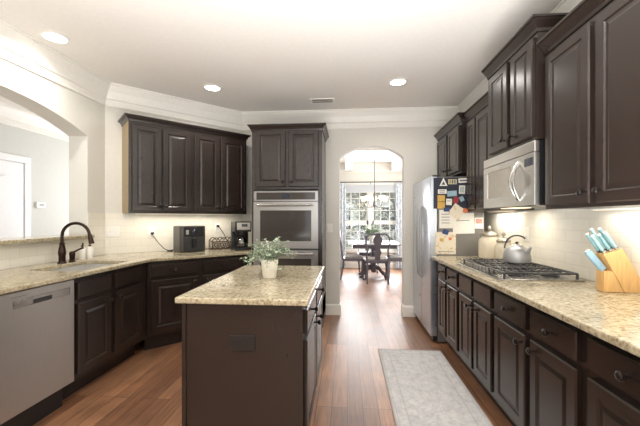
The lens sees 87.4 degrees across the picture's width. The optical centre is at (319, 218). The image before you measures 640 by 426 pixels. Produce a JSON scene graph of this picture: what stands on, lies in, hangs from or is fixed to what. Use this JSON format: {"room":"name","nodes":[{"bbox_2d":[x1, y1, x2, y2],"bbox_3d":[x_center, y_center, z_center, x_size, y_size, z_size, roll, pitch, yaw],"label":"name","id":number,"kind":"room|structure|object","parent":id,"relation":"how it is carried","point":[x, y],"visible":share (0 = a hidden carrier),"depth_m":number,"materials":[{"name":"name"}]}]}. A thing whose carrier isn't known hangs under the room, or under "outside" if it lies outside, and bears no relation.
{"room":"kitchen","nodes":[
{"label":"kitchen","id":0,"kind":"room"},
{"bbox_2d":[0,123,68,235],"bbox_3d":[-4.285,-0.070,1.903,0.150,2.730,9.100,0,0,5],"label":"wall","id":1,"kind":"structure","parent":0,"point":[49,156],"depth_m":4.83,"materials":[{"name":"paint"}]},
{"bbox_2d":[0,152,30,237],"bbox_3d":[-4.023,0.233,4.109,0.056,2.125,0.980,0,0,5],"label":"door","id":2,"kind":"structure","parent":1,"relation":"in","point":[15,178],"depth_m":4.37,"materials":[{"name":"wood"}]},
{"bbox_2d":[36,202,45,207],"bbox_3d":[-3.964,-0.190,4.756,0.027,0.084,0.140,0,0,5],"label":"thermostat","id":3,"kind":"object","parent":1,"relation":"attached to","point":[38,204],"visible":1,"depth_m":4.75,"materials":[{"name":"white plastic"}]},
{"bbox_2d":[0,57,104,269],"bbox_3d":[-2.649,-0.070,0.426,0.200,2.730,6.420,0,0,5],"label":"wall","id":4,"kind":"structure","parent":0,"point":[81,118],"depth_m":3.33,"materials":[{"name":"paint"}]},
{"bbox_2d":[0,102,68,141],"bbox_3d":[-2.894,-1.317,1.740,2.650,0.235,9.000,0,0,5],"label":"ceiling","id":5,"kind":"structure","parent":4,"relation":"attached to","point":[10,115],"depth_m":4.53,"materials":[{"name":"paint"}]},
{"bbox_2d":[0,235,94,244],"bbox_3d":[-2.485,0.177,2.444,0.370,0.032,1.780,0,0,5],"label":"bar ledge","id":6,"kind":"object","parent":4,"relation":"attached to","point":[27,239],"visible":0.87,"depth_m":2.79,"materials":[{"name":"stone"}]},
{"bbox_2d":[0,213,104,269],"bbox_3d":[-2.406,0.163,2.137,0.008,0.436,2.870,0,0,5],"label":"backsplash","id":7,"kind":"structure","parent":4,"relation":"attached to","point":[24,254],"depth_m":2.88,"materials":[{"name":"tile"}]},
{"bbox_2d":[105,106,240,253],"bbox_3d":[-1.741,-0.070,4.135,1.612,2.730,0.141,0,0,-40],"label":"wall","id":8,"kind":"structure","parent":0,"point":[113,129],"depth_m":3.63,"materials":[{"name":"paint"}]},
{"bbox_2d":[106,226,119,237],"bbox_3d":[-2.226,0.145,3.609,0.125,0.118,0.014,0,0,-40],"label":"light switch","id":9,"kind":"object","parent":8,"relation":"attached to","point":[111,231],"visible":1,"depth_m":3.61,"materials":[{"name":"white plastic"}]},
{"bbox_2d":[148,227,155,236],"bbox_3d":[-1.936,0.155,3.860,0.078,0.118,0.008,0,0,-41],"label":"electrical outlet","id":10,"kind":"object","parent":8,"relation":"attached to","point":[150,229],"visible":1,"depth_m":3.85,"materials":[{"name":"white plastic"}]},
{"bbox_2d":[118,113,193,213],"bbox_3d":[-1.817,-0.558,3.725,0.690,1.007,0.393,0,0,-40],"label":"upper cabinet","id":11,"kind":"object","parent":8,"relation":"attached to","point":[156,153],"visible":1,"depth_m":3.59,"materials":[{"name":"brown wood"}]},
{"bbox_2d":[105,213,241,253],"bbox_3d":[-1.685,0.163,4.084,1.591,0.436,0.008,0,0,-40],"label":"backsplash","id":12,"kind":"structure","parent":8,"relation":"attached to","point":[133,237],"depth_m":3.88,"materials":[{"name":"tile"}]},
{"bbox_2d":[214,223,219,231],"bbox_3d":[-1.338,0.120,4.368,0.078,0.118,0.008,0,0,-41],"label":"electrical outlet","id":13,"kind":"object","parent":8,"relation":"attached to","point":[216,229],"visible":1,"depth_m":4.36,"materials":[{"name":"white plastic"}]},
{"bbox_2d":[192,125,250,213],"bbox_3d":[-1.275,-0.558,4.186,0.730,1.007,0.393,0,0,-40],"label":"upper cabinet","id":14,"kind":"object","parent":8,"relation":"attached to","point":[218,156],"visible":0.99,"depth_m":4.02,"materials":[{"name":"brown wood"}]},
{"bbox_2d":[134,213,233,214],"bbox_3d":[-1.558,-0.050,3.979,1.150,0.007,0.030,0,0,-40],"label":"light bar","id":15,"kind":"object","parent":14,"relation":"attached to","point":[134,213],"visible":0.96,"depth_m":4.10,"materials":[{"name":"white plastic"}]},
{"bbox_2d":[0,0,581,130],"bbox_3d":[-0.472,-1.317,0.791,4.080,0.235,7.500,0,0,5],"label":"trim","id":16,"kind":"structure","parent":8,"relation":"attached to","point":[17,47],"depth_m":3.92,"materials":[{"name":"paint"}]},
{"bbox_2d":[32,268,511,425],"bbox_3d":[-0.635,1.345,2.986,7.250,0.100,12.150,0,0,5],"label":"floor","id":17,"kind":"structure","parent":0,"point":[145,389],"depth_m":2.74,"materials":[{"name":"brown wood"}]},
{"bbox_2d":[0,279,73,425],"bbox_3d":[-2.011,0.856,2.033,0.606,0.878,0.600,0,0,5],"label":"dishwasher","id":18,"kind":"object","parent":17,"relation":"on","point":[37,323],"visible":0.97,"depth_m":2.02,"materials":[{"name":"grey metal"}]},
{"bbox_2d":[62,262,147,399],"bbox_3d":[-1.981,0.854,2.773,0.733,0.883,0.872,0,0,5],"label":"base cabinet","id":19,"kind":"object","parent":17,"relation":"on","point":[111,307],"visible":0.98,"depth_m":2.63,"materials":[{"name":"brown wood"}]},
{"bbox_2d":[139,254,248,350],"bbox_3d":[-1.435,0.854,3.777,1.075,0.883,0.758,0,0,-40],"label":"base cabinet","id":20,"kind":"object","parent":17,"relation":"on","point":[168,280],"visible":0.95,"depth_m":3.34,"materials":[{"name":"brown wood"}]},
{"bbox_2d":[0,246,251,294],"bbox_3d":[-1.622,0.396,2.846,1.438,0.030,3.570,0,0,5],"label":"countertop","id":21,"kind":"structure","parent":20,"relation":"on","point":[25,277],"depth_m":2.71,"materials":[{"name":"stone"}]},
{"bbox_2d":[57,222,93,263],"bbox_3d":[-2.069,0.204,2.848,0.303,0.352,0.065,0,0,-3],"label":"kitchen faucet","id":22,"kind":"object","parent":21,"relation":"on","point":[62,249],"visible":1,"depth_m":2.83,"materials":[{"name":"brown metal"}]},
{"bbox_2d":[69,247,83,261],"bbox_3d":[-2.162,0.316,2.970,0.051,0.129,0.110,0,0,36],"label":"lever","id":23,"kind":"object","parent":21,"relation":"on","point":[72,253],"visible":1,"depth_m":2.94,"materials":[{"name":"brown metal"}]},
{"bbox_2d":[48,264,112,270],"bbox_3d":[-1.925,0.503,2.730,0.470,0.183,0.640,0,0,5],"label":"sink","id":24,"kind":"object","parent":21,"relation":"in","point":[83,266],"visible":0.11,"depth_m":2.99,"materials":[{"name":"metal"}]},
{"bbox_2d":[79,243,85,258],"bbox_3d":[-2.222,0.304,3.135,0.059,0.153,0.056,0,0,5],"label":"soap bottle","id":25,"kind":"object","parent":21,"relation":"on","point":[82,253],"visible":0.85,"depth_m":3.12,"materials":[{"name":"white plastic"}]},
{"bbox_2d":[86,244,92,258],"bbox_3d":[-2.188,0.304,3.188,0.059,0.153,0.056,0,0,5],"label":"soap bottle","id":26,"kind":"object","parent":21,"relation":"on","point":[89,250],"visible":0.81,"depth_m":3.17,"materials":[{"name":"white plastic"}]},
{"bbox_2d":[173,225,204,252],"bbox_3d":[-1.504,0.233,3.880,0.290,0.295,0.335,0,0,-40],"label":"air fryer","id":27,"kind":"object","parent":21,"relation":"on","point":[191,238],"visible":1,"depth_m":3.77,"materials":[{"name":"grey plastic"}]},
{"bbox_2d":[183,237,203,251],"bbox_3d":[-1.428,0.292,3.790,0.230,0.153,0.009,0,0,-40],"label":"basket","id":28,"kind":"object","parent":27,"relation":"on","point":[190,244],"depth_m":3.76,"materials":[{"name":"black plastic"}]},
{"bbox_2d":[209,237,230,249],"bbox_3d":[-1.229,0.306,4.198,0.322,0.147,0.111,0,0,-40],"label":"wire basket","id":29,"kind":"object","parent":21,"relation":"on","point":[219,244],"visible":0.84,"depth_m":4.17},
{"bbox_2d":[231,221,250,250],"bbox_3d":[-0.969,0.208,4.069,0.222,0.345,0.217,0,0,-28],"label":"coffee maker","id":30,"kind":"object","parent":21,"relation":"on","point":[239,229],"visible":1,"depth_m":4.00,"materials":[{"name":"black plastic"}]},
{"bbox_2d":[235,232,247,235],"bbox_3d":[-0.947,0.187,4.050,0.156,0.057,0.156,0,0,-28],"label":"basket","id":31,"kind":"object","parent":30,"relation":"on","point":[236,233],"depth_m":3.99,"materials":[{"name":"black plastic"}]},
{"bbox_2d":[182,275,323,425],"bbox_3d":[-0.312,0.854,2.145,0.647,0.883,1.065,0,0,5],"label":"kitchen island","id":32,"kind":"object","parent":17,"relation":"on","point":[275,383],"visible":0.93,"depth_m":1.63,"materials":[{"name":"brown wood"}]},
{"bbox_2d":[230,335,254,350],"bbox_3d":[-0.375,0.603,1.620,0.124,0.076,0.008,0,0,5],"label":"electrical outlet","id":33,"kind":"object","parent":32,"relation":"attached to","point":[237,342],"visible":1,"depth_m":1.62,"materials":[{"name":"black plastic"}]},
{"bbox_2d":[235,340,249,346],"bbox_3d":[-0.375,0.603,1.617,0.072,0.034,0.003,0,0,5],"label":"socket","id":34,"kind":"object","parent":33,"relation":"attached to","point":[238,343],"depth_m":1.62,"materials":[{"name":"black plastic"}]},
{"bbox_2d":[175,265,323,305],"bbox_3d":[-0.333,0.396,2.150,0.648,0.030,1.128,0,0,5],"label":"island countertop","id":35,"kind":"structure","parent":32,"relation":"on","point":[245,285],"depth_m":1.79,"materials":[{"name":"stone"}]},
{"bbox_2d":[239,237,296,277],"bbox_3d":[-0.315,0.251,2.152,0.346,0.260,0.337,0,0,5],"label":"potted plant","id":36,"kind":"object","parent":35,"relation":"on","point":[269,265],"visible":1,"depth_m":2.13,"materials":[{"name":"green plant"}]},
{"bbox_2d":[247,123,328,327],"bbox_3d":[-0.366,0.099,4.199,0.924,2.393,0.668,0,0,5],"label":"tall cabinet","id":37,"kind":"object","parent":17,"relation":"on","point":[292,156],"visible":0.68,"depth_m":3.91,"materials":[{"name":"brown wood"}]},
{"bbox_2d":[253,190,317,265],"bbox_3d":[-0.380,0.315,4.146,0.760,1.290,0.638,0,0,5],"label":"wall oven","id":38,"kind":"object","parent":37,"relation":"in","point":[290,215],"visible":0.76,"depth_m":3.89,"materials":[{"name":"grey metal"}]},
{"bbox_2d":[340,233,364,279],"bbox_3d":[0.681,0.790,7.259,0.563,1.028,0.526,0,0,5],"label":"dining chair","id":39,"kind":"object","parent":17,"relation":"on","point":[346,257],"visible":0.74,"depth_m":7.04,"materials":[{"name":"brown wood"}]},
{"bbox_2d":[357,230,378,272],"bbox_3d":[1.167,0.790,8.191,0.526,1.028,0.563,0,0,5],"label":"dining chair","id":40,"kind":"object","parent":17,"relation":"on","point":[363,253],"visible":0.31,"depth_m":8.03,"materials":[{"name":"brown wood"}]},
{"bbox_2d":[349,240,401,277],"bbox_3d":[1.184,0.912,7.479,1.080,0.765,1.100,0,0,5],"label":"dining table","id":41,"kind":"object","parent":17,"relation":"on","point":[356,244],"visible":0.61,"depth_m":7.26,"materials":[{"name":"brown wood"}]},
{"bbox_2d":[362,223,379,241],"bbox_3d":[1.151,0.315,7.479,0.416,0.429,0.389,0,0,29],"label":"table plant","id":42,"kind":"object","parent":41,"relation":"on","point":[372,230],"visible":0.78,"depth_m":7.44,"materials":[{"name":"green plant"}]},
{"bbox_2d":[364,233,390,283],"bbox_3d":[1.156,0.790,6.820,0.526,1.028,0.563,0,0,5],"label":"dining chair","id":43,"kind":"object","parent":17,"relation":"on","point":[377,240],"visible":0.98,"depth_m":6.61,"materials":[{"name":"brown wood"}]},
{"bbox_2d":[385,255,401,278],"bbox_3d":[1.695,0.790,7.176,0.563,1.028,0.526,0,0,5],"label":"dining chair","id":44,"kind":"object","parent":17,"relation":"on","point":[398,258],"visible":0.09,"depth_m":6.97,"materials":[{"name":"brown wood"}]},
{"bbox_2d":[378,349,492,425],"bbox_3d":[0.786,1.290,2.224,0.604,0.009,2.120,0,0,5],"label":"runner rug","id":45,"kind":"object","parent":17,"relation":"on","point":[423,388],"visible":1,"depth_m":2.49,"materials":[{"name":"fabric"}]},
{"bbox_2d":[414,175,483,341],"bbox_3d":[1.421,0.412,3.898,0.588,1.725,0.900,0,0,5],"label":"refrigerator","id":46,"kind":"object","parent":17,"relation":"on","point":[426,218],"visible":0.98,"depth_m":3.56,"materials":[{"name":"silver metal"}]},
{"bbox_2d":[435,232,455,253],"bbox_3d":[1.296,0.255,3.455,0.205,0.230,0.002,0,0,5],"label":"drawing","id":47,"kind":"object","parent":46,"relation":"attached to","point":[444,244],"visible":1,"depth_m":3.46,"materials":[{"name":"paper"}]},
{"bbox_2d":[439,210,452,227],"bbox_3d":[1.299,0.007,3.453,0.135,0.190,0.002,0,0,5],"label":"list","id":48,"kind":"object","parent":46,"relation":"attached to","point":[445,220],"visible":1,"depth_m":3.45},
{"bbox_2d":[434,177,466,208],"bbox_3d":[1.413,-0.260,3.445,0.480,0.320,0.002,0,0,5],"label":"board","id":49,"kind":"object","parent":46,"relation":"attached to","point":[437,181],"visible":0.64,"depth_m":3.45,"materials":[{"name":"fabric"}]},
{"bbox_2d":[437,202,444,208],"bbox_3d":[1.251,-0.135,3.457,0.077,0.071,0.001,0,0,5],"label":"flyer","id":50,"kind":"object","parent":49,"relation":"attached to","point":[441,205],"visible":1,"depth_m":3.46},
{"bbox_2d":[437,195,444,201],"bbox_3d":[1.251,-0.207,3.457,0.075,0.065,0.001,0,0,5],"label":"flyer","id":51,"kind":"object","parent":49,"relation":"attached to","point":[439,197],"visible":1,"depth_m":3.46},
{"bbox_2d":[438,189,446,193],"bbox_3d":[1.262,-0.277,3.455,0.088,0.045,0.002,0,0,5],"label":"business card","id":52,"kind":"object","parent":49,"relation":"attached to","point":[440,191],"visible":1,"depth_m":3.46,"materials":[{"name":"white paper"}]},
{"bbox_2d":[446,199,451,204],"bbox_3d":[1.329,-0.170,3.450,0.061,0.068,0.002,0,0,5],"label":"note","id":53,"kind":"object","parent":49,"relation":"attached to","point":[448,201],"visible":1,"depth_m":3.45,"materials":[{"name":"paper"}]},
{"bbox_2d":[447,190,456,196],"bbox_3d":[1.358,-0.256,3.447,0.099,0.062,0.004,0,0,5],"label":"magnet","id":54,"kind":"object","parent":49,"relation":"attached to","point":[449,193],"visible":1,"depth_m":3.44},
{"bbox_2d":[448,179,456,183],"bbox_3d":[1.363,-0.377,3.446,0.085,0.050,0.005,0,0,5],"label":"magnet","id":55,"kind":"object","parent":49,"relation":"attached to","point":[450,181],"visible":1,"depth_m":3.44,"materials":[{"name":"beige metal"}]},
{"bbox_2d":[459,185,464,193],"bbox_3d":[1.458,-0.295,3.439,0.064,0.088,0.004,0,0,5],"label":"snapshot","id":56,"kind":"object","parent":49,"relation":"attached to","point":[461,188],"visible":1,"depth_m":3.44,"materials":[{"name":"white paper"}]},
{"bbox_2d":[458,178,466,182],"bbox_3d":[1.468,-0.389,3.437,0.092,0.050,0.005,0,0,5],"label":"magnet","id":57,"kind":"object","parent":49,"relation":"attached to","point":[461,180],"visible":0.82,"depth_m":3.44,"materials":[{"name":"plastic"}]},
{"bbox_2d":[448,203,463,220],"bbox_3d":[1.405,-0.067,3.440,0.181,0.181,0.001,0,0,5],"label":"card","id":58,"kind":"object","parent":46,"relation":"attached to","point":[456,211],"visible":1,"depth_m":3.44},
{"bbox_2d":[453,213,474,233],"bbox_3d":[1.473,0.052,3.439,0.222,0.217,0.002,0,0,5],"label":"large letter","id":59,"kind":"object","parent":46,"relation":"attached to","point":[465,225],"visible":1,"depth_m":3.44,"materials":[{"name":"white paper"}]},
{"bbox_2d":[475,218,482,227],"bbox_3d":[1.628,0.048,3.428,0.085,0.110,0.002,0,0,5],"label":"note","id":60,"kind":"object","parent":46,"relation":"attached to","point":[478,221],"visible":1,"depth_m":3.43,"materials":[{"name":"white paper"}]},
{"bbox_2d":[438,262,474,377],"bbox_3d":[1.433,0.854,3.044,0.639,0.883,0.700,0,0,5],"label":"base cabinet","id":61,"kind":"object","parent":17,"relation":"on","point":[448,277],"visible":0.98,"depth_m":2.96,"materials":[{"name":"brown wood"}]},
{"bbox_2d":[459,273,514,425],"bbox_3d":[1.378,0.854,2.374,0.639,0.883,0.639,0,0,5],"label":"base cabinet","id":62,"kind":"object","parent":17,"relation":"on","point":[477,313],"visible":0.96,"depth_m":2.32,"materials":[{"name":"brown wood"}]},
{"bbox_2d":[494,289,587,425],"bbox_3d":[1.320,0.854,1.659,0.639,0.883,0.790,0,0,5],"label":"base cabinet","id":63,"kind":"object","parent":17,"relation":"on","point":[541,371],"visible":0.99,"depth_m":1.59,"materials":[{"name":"brown wood"}]},
{"bbox_2d":[587,333,639,425],"bbox_3d":[1.253,0.854,0.832,0.639,0.883,0.862,0,0,5],"label":"base cabinet","id":64,"kind":"object","parent":17,"relation":"on","point":[613,381],"visible":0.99,"depth_m":1.14,"materials":[{"name":"brown wood"}]},
{"bbox_2d":[431,256,639,356],"bbox_3d":[1.335,0.396,1.906,0.638,0.030,3.015,0,0,5],"label":"countertop","id":65,"kind":"structure","parent":64,"relation":"on","point":[612,317],"depth_m":1.52,"materials":[{"name":"stone"}]},
{"bbox_2d":[478,226,497,258],"bbox_3d":[1.620,0.223,3.209,0.190,0.315,0.190,0,0,5],"label":"canister","id":66,"kind":"object","parent":65,"relation":"on","point":[487,242],"visible":0.92,"depth_m":3.15,"materials":[{"name":"beige ceramic"}]},
{"bbox_2d":[494,231,510,258],"bbox_3d":[1.637,0.245,2.987,0.144,0.270,0.144,0,0,5],"label":"canister","id":67,"kind":"object","parent":65,"relation":"on","point":[499,248],"visible":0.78,"depth_m":2.95,"materials":[{"name":"beige ceramic"}]},
{"bbox_2d":[458,258,586,281],"bbox_3d":[1.380,0.354,2.416,0.510,0.053,0.770,0,0,5],"label":"gas cooktop","id":68,"kind":"object","parent":65,"relation":"in","point":[498,269],"visible":0.93,"depth_m":2.20,"materials":[{"name":"metal"}]},
{"bbox_2d":[503,235,531,262],"bbox_3d":[1.469,0.224,2.499,0.186,0.205,0.186,0,0,28],"label":"tea kettle","id":69,"kind":"object","parent":68,"relation":"on","point":[515,253],"visible":1,"depth_m":2.44,"materials":[{"name":"metal"}]},
{"bbox_2d":[596,249,639,292],"bbox_3d":[1.566,0.268,1.742,0.206,0.225,0.062,0,0,7],"label":"knife block","id":70,"kind":"object","parent":65,"relation":"on","point":[619,275],"visible":0.89,"depth_m":1.72,"materials":[{"name":"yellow wood"}]},
{"bbox_2d":[585,233,600,252],"bbox_3d":[1.445,0.130,1.771,0.078,0.108,0.016,0,0,7],"label":"kitchen knife","id":71,"kind":"object","parent":70,"relation":"in","point":[586,234],"visible":0.98,"depth_m":1.76,"materials":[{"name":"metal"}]},
{"bbox_2d":[584,249,605,270],"bbox_3d":[1.441,0.219,1.755,0.098,0.116,0.026,0,0,7],"label":"kitchen knife","id":72,"kind":"object","parent":70,"relation":"on","point":[593,258],"visible":1,"depth_m":1.74,"materials":[{"name":"blue plastic"}]},
{"bbox_2d":[590,234,605,253],"bbox_3d":[1.446,0.133,1.742,0.072,0.100,0.016,0,0,7],"label":"kitchen knife","id":73,"kind":"object","parent":70,"relation":"in","point":[592,236],"visible":1,"depth_m":1.74,"materials":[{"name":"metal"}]},
{"bbox_2d":[589,228,606,250],"bbox_3d":[1.469,0.112,1.768,0.089,0.125,0.016,0,0,7],"label":"kitchen knife","id":74,"kind":"object","parent":70,"relation":"in","point":[592,231],"visible":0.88,"depth_m":1.76,"materials":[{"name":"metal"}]},
{"bbox_2d":[597,233,612,251],"bbox_3d":[1.477,0.126,1.739,0.070,0.096,0.016,0,0,7],"label":"kitchen knife","id":75,"kind":"object","parent":70,"relation":"in","point":[599,235],"visible":1,"depth_m":1.73,"materials":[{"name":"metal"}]},
{"bbox_2d":[597,227,612,248],"bbox_3d":[1.506,0.105,1.764,0.083,0.117,0.016,0,0,7],"label":"kitchen knife","id":76,"kind":"object","parent":70,"relation":"in","point":[599,229],"visible":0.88,"depth_m":1.76,"materials":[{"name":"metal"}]},
{"bbox_2d":[603,231,619,249],"bbox_3d":[1.506,0.114,1.735,0.072,0.100,0.016,0,0,7],"label":"kitchen knife","id":77,"kind":"object","parent":70,"relation":"in","point":[606,234],"visible":1,"depth_m":1.73,"materials":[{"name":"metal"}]},
{"bbox_2d":[0,0,561,162],"bbox_3d":[-0.635,-1.495,2.986,7.250,0.120,12.150,0,0,5],"label":"ceiling","id":78,"kind":"structure","parent":0,"point":[263,55],"depth_m":2.76,"materials":[{"name":"paint"}]},
{"bbox_2d":[39,30,70,43],"bbox_3d":[-2.093,-1.429,2.648,0.200,0.009,0.200,0,0,5],"label":"recessed light","id":79,"kind":"object","parent":78,"relation":"in","point":[52,36],"visible":1,"depth_m":2.64,"materials":[{"name":"glass"}]},
{"bbox_2d":[203,84,221,90],"bbox_3d":[-1.177,-1.429,3.667,0.200,0.009,0.200,0,0,5],"label":"recessed light","id":80,"kind":"object","parent":78,"relation":"in","point":[211,87],"visible":1,"depth_m":3.65,"materials":[{"name":"glass"}]},
{"bbox_2d":[310,98,334,102],"bbox_3d":[0.030,-1.430,4.071,0.300,0.009,0.140,0,0,5],"label":"ceiling vent","id":81,"kind":"object","parent":78,"relation":"in","point":[318,100],"visible":1,"depth_m":4.05,"materials":[{"name":"white plastic"}]},
{"bbox_2d":[354,148,389,151],"bbox_3d":[1.048,-1.360,6.416,4.150,0.150,0.160,0,0,5],"label":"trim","id":82,"kind":"structure","parent":78,"relation":"attached to","point":[363,149],"depth_m":6.35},
{"bbox_2d":[361,152,387,208],"bbox_3d":[1.163,-0.820,7.152,0.591,1.230,0.567,0,0,5],"label":"chandelier","id":83,"kind":"object","parent":78,"relation":"hanging from","point":[383,198],"visible":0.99,"depth_m":7.12,"materials":[{"name":"silver metal"}]},
{"bbox_2d":[388,78,407,85],"bbox_3d":[0.817,-1.429,3.515,0.200,0.009,0.200,0,0,5],"label":"recessed light","id":84,"kind":"object","parent":78,"relation":"in","point":[397,81],"visible":1,"depth_m":3.50,"materials":[{"name":"glass"}]},
{"bbox_2d":[241,127,441,316],"bbox_3d":[0.430,-0.070,4.550,3.120,2.730,0.140,0,0,5],"label":"wall","id":85,"kind":"structure","parent":0,"point":[416,147],"depth_m":4.46,"materials":[{"name":"paint"}]},
{"bbox_2d":[327,224,332,231],"bbox_3d":[0.132,0.130,4.497,0.072,0.116,0.014,0,0,5],"label":"light switch","id":86,"kind":"object","parent":85,"relation":"attached to","point":[329,226],"visible":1,"depth_m":4.50,"materials":[{"name":"white plastic"}]},
{"bbox_2d":[326,302,340,314],"bbox_3d":[0.185,1.222,4.562,0.201,0.145,0.156,0,0,5],"label":"baseboard","id":87,"kind":"structure","parent":85,"relation":"attached to","point":[331,309],"depth_m":4.49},
{"bbox_2d":[340,162,401,172],"bbox_3d":[1.067,-1.317,6.655,4.150,0.235,4.160,0,0,5],"label":"trim","id":88,"kind":"structure","parent":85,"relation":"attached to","point":[357,167],"depth_m":8.69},
{"bbox_2d":[391,156,401,171],"bbox_3d":[1.746,-1.315,6.550,0.180,0.240,4.060,0,0,5],"label":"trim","id":89,"kind":"structure","parent":85,"relation":"attached to","point":[396,164],"depth_m":7.87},
{"bbox_2d":[401,303,414,316],"bbox_3d":[1.173,1.222,4.482,0.156,0.145,0.156,0,0,5],"label":"baseboard","id":90,"kind":"structure","parent":85,"relation":"attached to","point":[406,311],"depth_m":4.41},
{"bbox_2d":[345,151,353,170],"bbox_3d":[0.580,-1.335,6.645,0.180,0.200,4.060,0,0,5],"label":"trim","id":91,"kind":"structure","parent":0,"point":[348,158],"depth_m":7.27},
{"bbox_2d":[340,172,401,262],"bbox_3d":[1.226,-0.070,8.800,4.420,2.730,0.140,0,0,5],"label":"wall","id":92,"kind":"structure","parent":0,"point":[355,176],"depth_m":8.72,"materials":[{"name":"paint"}]},
{"bbox_2d":[340,181,401,183],"bbox_3d":[1.310,-0.919,8.659,1.970,0.080,0.122,0,0,5],"label":"curtain rod","id":93,"kind":"object","parent":92,"relation":"attached to","point":[383,181],"visible":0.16,"depth_m":8.63,"materials":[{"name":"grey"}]},
{"bbox_2d":[340,183,345,267],"bbox_3d":[0.520,0.164,8.689,0.310,2.239,0.063,0,0,5],"label":"curtain","id":94,"kind":"object","parent":93,"relation":"hanging from","point":[342,185],"visible":0.48,"depth_m":8.68,"materials":[{"name":"fabric"}]},
{"bbox_2d":[396,183,401,268],"bbox_3d":[2.090,0.164,8.562,0.300,2.239,0.063,0,0,5],"label":"curtain","id":95,"kind":"object","parent":93,"relation":"hanging from","point":[398,185],"visible":0.49,"depth_m":8.55,"materials":[{"name":"fabric"}]},
{"bbox_2d":[346,181,401,252],"bbox_3d":[1.312,-0.015,8.742,1.720,1.880,0.160,0,0,5],"label":"window","id":96,"kind":"structure","parent":92,"relation":"in","point":[370,211],"depth_m":8.74,"materials":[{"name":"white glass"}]},
{"bbox_2d":[346,185,395,192],"bbox_3d":[1.307,-0.770,8.684,1.580,0.200,0.014,0,0,5],"label":"window shade","id":97,"kind":"object","parent":96,"relation":"attached to","point":[349,188],"visible":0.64,"depth_m":8.68,"materials":[{"name":"fabric"}]},
{"bbox_2d":[346,262,399,268],"bbox_3d":[1.067,1.222,6.655,4.150,0.145,4.160,0,0,5],"label":"baseboard","id":98,"kind":"structure","parent":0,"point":[348,264],"depth_m":8.73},
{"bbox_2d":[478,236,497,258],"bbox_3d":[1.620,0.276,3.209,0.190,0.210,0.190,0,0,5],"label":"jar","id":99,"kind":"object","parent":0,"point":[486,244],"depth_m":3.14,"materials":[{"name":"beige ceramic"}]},
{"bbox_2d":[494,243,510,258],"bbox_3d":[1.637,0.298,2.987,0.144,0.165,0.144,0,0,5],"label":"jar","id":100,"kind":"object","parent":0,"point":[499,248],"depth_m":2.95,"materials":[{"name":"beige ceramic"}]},
{"bbox_2d":[517,208,595,281],"bbox_3d":[1.621,-0.070,0.621,0.120,2.730,7.500,0,0,5],"label":"wall","id":101,"kind":"structure","parent":0,"point":[535,208],"depth_m":2.61,"materials":[{"name":"paint"}]},
{"bbox_2d":[434,112,466,176],"bbox_3d":[1.637,-0.783,3.922,0.374,0.607,1.010,0,0,5],"label":"upper cabinet","id":102,"kind":"object","parent":101,"relation":"attached to","point":[451,138],"visible":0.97,"depth_m":3.71,"materials":[{"name":"brown wood"}]},
{"bbox_2d":[462,91,534,211],"bbox_3d":[1.594,-0.572,3.086,0.324,1.004,0.766,0,0,5],"label":"upper cabinet","id":103,"kind":"object","parent":101,"relation":"attached to","point":[476,116],"visible":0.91,"depth_m":3.12,"materials":[{"name":"brown wood"}]},
{"bbox_2d":[481,12,568,158],"bbox_3d":[1.484,-0.839,2.325,0.419,0.717,0.761,0,0,5],"label":"upper cabinet","id":104,"kind":"object","parent":101,"relation":"attached to","point":[515,76],"visible":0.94,"depth_m":2.18,"materials":[{"name":"brown wood"}]},
{"bbox_2d":[484,140,545,208],"bbox_3d":[1.477,-0.275,2.382,0.431,0.397,0.757,0,0,5],"label":"microwave","id":105,"kind":"object","parent":104,"relation":"attached to","point":[514,178],"visible":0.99,"depth_m":2.21,"materials":[{"name":"silver metal"}]},
{"bbox_2d":[524,227,528,240],"bbox_3d":[1.725,0.130,2.800,0.008,0.116,0.076,0,0,5],"label":"electrical outlet","id":106,"kind":"object","parent":101,"relation":"attached to","point":[526,229],"visible":0.94,"depth_m":2.79,"materials":[{"name":"white plastic"}]},
{"bbox_2d":[484,209,639,280],"bbox_3d":[1.686,0.158,2.221,0.008,0.446,4.300,0,0,5],"label":"backsplash","id":107,"kind":"structure","parent":101,"relation":"attached to","point":[557,237],"depth_m":2.27,"materials":[{"name":"tile"}]},
{"bbox_2d":[536,0,639,208],"bbox_3d":[1.444,-0.553,1.542,0.374,0.997,0.908,0,0,5],"label":"upper cabinet","id":108,"kind":"object","parent":101,"relation":"attached to","point":[592,59],"visible":1,"depth_m":1.61,"materials":[{"name":"brown wood"}]},
{"bbox_2d":[591,207,639,209],"bbox_3d":[1.550,-0.050,1.540,0.030,0.007,0.800,0,0,5],"label":"light bar","id":109,"kind":"object","parent":108,"relation":"attached to","point":[632,207],"visible":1,"depth_m":1.76,"materials":[{"name":"white plastic"}]},
{"label":"outside","id":110,"kind":"structure","parent":0,"visible":0},
{"bbox_3d":[2.737,1.745,21.349,20.000,0.100,25.000,0,0,5],"label":"ground","id":111,"kind":"structure","parent":110,"visible":0},
{"bbox_2d":[346,193,378,239],"bbox_3d":[1.815,-0.692,16.319,1.967,4.798,3.736,0,0,-9],"label":"bare tree","id":112,"kind":"object","parent":111,"relation":"on","point":[355,194],"visible":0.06,"depth_m":15.51,"materials":[{"name":"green plant"}]},
{"bbox_2d":[346,192,395,243],"bbox_3d":[3.052,-1.605,25.236,17.000,6.600,7.600,0,0,5],"label":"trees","id":113,"kind":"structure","parent":111,"relation":"on","point":[350,204],"depth_m":21.77,"materials":[{"name":"plant"}]},
{"bbox_2d":[346,204,395,246],"bbox_3d":[1.978,0.536,14.450,6.699,2.357,1.273,0,0,5],"label":"hedge","id":114,"kind":"object","parent":111,"relation":"on","point":[391,206],"visible":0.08,"depth_m":14.36,"materials":[{"name":"green plant"}]},
{"bbox_2d":[382,192,395,220],"bbox_3d":[3.256,-0.623,12.266,3.789,4.646,1.952,0,0,5],"label":"bare tree","id":115,"kind":"object","parent":111,"relation":"on","point":[384,193],"visible":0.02,"depth_m":11.96,"materials":[{"name":"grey plant"}]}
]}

